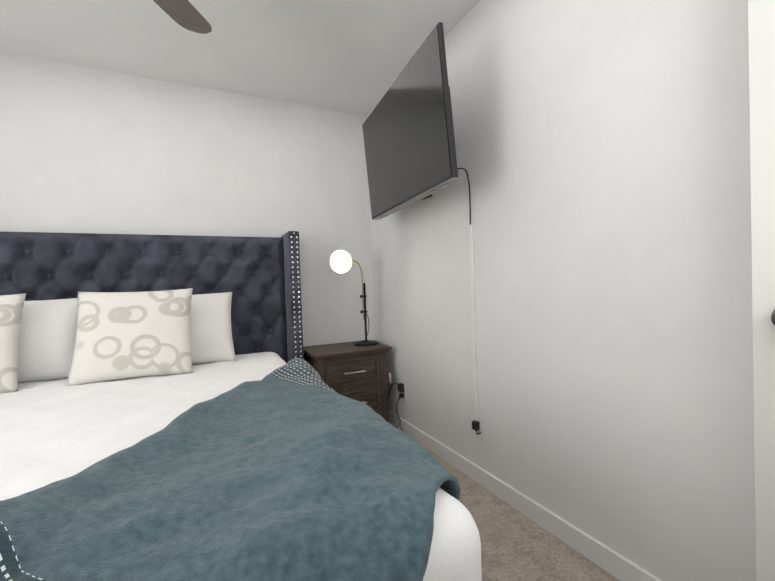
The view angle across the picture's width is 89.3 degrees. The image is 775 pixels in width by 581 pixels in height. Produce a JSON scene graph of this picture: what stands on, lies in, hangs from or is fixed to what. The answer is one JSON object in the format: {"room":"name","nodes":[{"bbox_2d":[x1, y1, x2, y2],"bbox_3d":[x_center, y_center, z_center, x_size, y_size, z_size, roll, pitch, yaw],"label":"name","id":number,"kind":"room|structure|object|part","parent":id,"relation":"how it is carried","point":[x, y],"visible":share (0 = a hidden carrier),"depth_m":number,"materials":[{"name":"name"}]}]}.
{"room":"bedroom","nodes":[
{"label":"bedroom","id":0,"kind":"room"},
{"bbox_2d":[0,52,373,346],"bbox_3d":[-1.759,-0.141,2.494,4.173,2.440,0.120,-2,1,-26],"label":"wall","id":1,"kind":"structure","parent":0,"point":[89,150],"depth_m":2.63,"materials":[{"name":"paint"}]},
{"bbox_2d":[0,0,480,114],"bbox_3d":[-0.741,-1.403,0.310,4.173,0.100,5.090,-2,1,-26],"label":"ceiling","id":2,"kind":"structure","parent":0,"point":[353,56],"depth_m":2.18,"materials":[{"name":"paint"}]},
{"bbox_2d":[153,0,211,33],"bbox_3d":[-0.889,-1.154,0.988,1.322,0.413,1.271,-2,1,-26],"label":"ceiling fan","id":3,"kind":"object","parent":2,"relation":"hanging from","point":[186,14],"visible":1,"depth_m":1.60,"materials":[{"name":"brown wood"}]},
{"bbox_2d":[390,423,619,580],"bbox_3d":[-0.659,1.135,0.359,4.173,0.100,5.090,-2,1,-26],"label":"floor","id":4,"kind":"structure","parent":0,"point":[516,545],"depth_m":1.56,"materials":[{"name":"carpet"}]},
{"bbox_2d":[0,231,481,580],"bbox_3d":[-1.140,0.359,1.323,2.248,1.445,2.501,-2,1,-26],"label":"bed","id":5,"kind":"object","parent":4,"relation":"on","point":[174,408],"visible":1,"depth_m":1.07,"materials":[{"name":"fabric"}]},
{"bbox_2d":[0,296,90,399],"bbox_3d":[-1.938,0.260,1.979,0.700,0.460,0.202,-2,-23,-28],"label":"pillow","id":6,"kind":"object","parent":5,"relation":"on","point":[47,334],"depth_m":2.00,"materials":[{"name":"white fabric"}]},
{"bbox_3d":[-1.669,0.346,2.387,2.085,1.375,0.124,-2,1,-26],"label":"headboard panel","id":7,"kind":"part","parent":5,"relation":"part of","materials":[{"name":"fabric"}]},
{"bbox_2d":[95,291,236,376],"bbox_3d":[-1.274,0.232,2.304,0.700,0.460,0.201,-2,-23,-24],"label":"pillow","id":8,"kind":"object","parent":5,"relation":"on","point":[211,341],"depth_m":2.33,"materials":[{"name":"white fabric"}]},
{"bbox_2d":[0,358,460,580],"bbox_3d":[-0.454,0.597,1.169,1.169,0.567,1.596,-2,1,-26],"label":"throw","id":9,"kind":"object","parent":5,"relation":"on","point":[280,474],"depth_m":0.76,"materials":[{"name":"teal fabric"}]},
{"bbox_2d":[303,341,391,422],"bbox_3d":[-0.305,0.719,2.888,0.571,0.612,0.418,-2,1,-26],"label":"nightstand","id":10,"kind":"object","parent":4,"relation":"on","point":[351,370],"visible":0.71,"depth_m":2.76,"materials":[{"name":"brown wood"}]},
{"bbox_2d":[330,250,378,345],"bbox_3d":[-0.255,0.058,2.921,0.376,0.702,0.320,-2,1,-26],"label":"lamp","id":11,"kind":"object","parent":10,"relation":"on","point":[341,261],"visible":1,"depth_m":2.87,"materials":[{"name":"black metal"}]},
{"bbox_3d":[-0.326,-0.204,2.798,0.161,0.170,0.161,-2,1,-26],"label":"lamp shade","id":12,"kind":"part","parent":11,"relation":"part of","materials":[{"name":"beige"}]},
{"bbox_3d":[-0.317,-0.211,2.819,0.056,0.056,0.056,-2,1,-26],"label":"bulb","id":13,"kind":"part","parent":11,"relation":"part of","materials":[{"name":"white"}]},
{"bbox_3d":[-0.251,-0.012,2.917,0.154,0.468,0.068,-2,1,-26],"label":"arm","id":14,"kind":"part","parent":11,"relation":"part of"},
{"bbox_3d":[-0.175,0.278,3.051,0.049,0.243,0.160,-2,1,-26],"label":"cord","id":15,"kind":"part","parent":11,"relation":"part of","materials":[{"name":"black plastic"}]},
{"bbox_2d":[367,0,755,580],"bbox_3d":[1.001,-0.203,1.057,0.120,2.440,4.890,-2,1,-26],"label":"wall","id":16,"kind":"structure","parent":0,"point":[602,147],"depth_m":1.42,"materials":[{"name":"paint"}]},
{"bbox_2d":[401,381,405,399],"bbox_3d":[0.113,0.713,2.802,0.006,0.116,0.072,-2,1,-26],"label":"wall outlet plate","id":17,"kind":"object","parent":16,"relation":"attached to","point":[404,392],"visible":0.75,"depth_m":2.78,"materials":[{"name":"white plastic"}]},
{"bbox_2d":[388,382,403,431],"bbox_3d":[0.054,0.834,2.862,0.057,0.352,0.445,-2,1,-26],"label":"cords","id":18,"kind":"object","parent":17,"relation":"attached to","point":[400,386],"visible":0.73,"depth_m":2.78,"materials":[{"name":"black plastic"}]},
{"bbox_2d":[362,22,470,224],"bbox_3d":[0.147,-0.731,2.200,0.364,0.786,1.101,-2,1,-26],"label":"tv","id":19,"kind":"object","parent":16,"relation":"attached to","point":[409,140],"visible":1,"depth_m":1.95,"materials":[{"name":"grey plastic"}]},
{"bbox_2d":[469,224,478,420],"bbox_3d":[0.451,0.171,2.059,0.012,1.030,0.026,-2,1,-26],"label":"cord cover","id":20,"kind":"object","parent":16,"relation":"attached to","point":[473,321],"visible":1,"depth_m":2.05,"materials":[{"name":"white plastic"}]},
{"bbox_2d":[472,420,480,434],"bbox_3d":[0.470,0.718,2.047,0.029,0.064,0.064,-2,1,-26],"label":"plug","id":21,"kind":"object","parent":16,"relation":"attached to","point":[476,426],"visible":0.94,"depth_m":2.05,"materials":[{"name":"black plastic"}]},
{"bbox_2d":[389,411,660,580],"bbox_3d":[0.616,0.974,1.791,0.012,0.085,3.240,-2,1,-26],"label":"baseboard","id":22,"kind":"structure","parent":16,"relation":"attached to","point":[609,560],"depth_m":1.69,"materials":[{"name":"white paint"}]},
{"bbox_3d":[-0.232,-0.133,-0.505,3.473,2.440,0.130,-2,1,-26],"label":"wall","id":23,"kind":"structure","parent":0,"visible":0},
{"bbox_2d":[748,0,774,580],"bbox_3d":[1.071,0.002,0.643,0.035,2.018,0.705,-3,1,-33],"label":"door","id":24,"kind":"structure","parent":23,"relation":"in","point":[761,22],"depth_m":0.91,"materials":[{"name":"white paint"}]},
{"bbox_2d":[771,310,774,325],"bbox_3d":[0.890,0.063,0.826,0.068,0.066,0.145,-2,1,-26],"label":"door knob","id":25,"kind":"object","parent":24,"relation":"attached to","point":[773,317],"depth_m":0.89,"materials":[{"name":"grey metal"}]}
]}

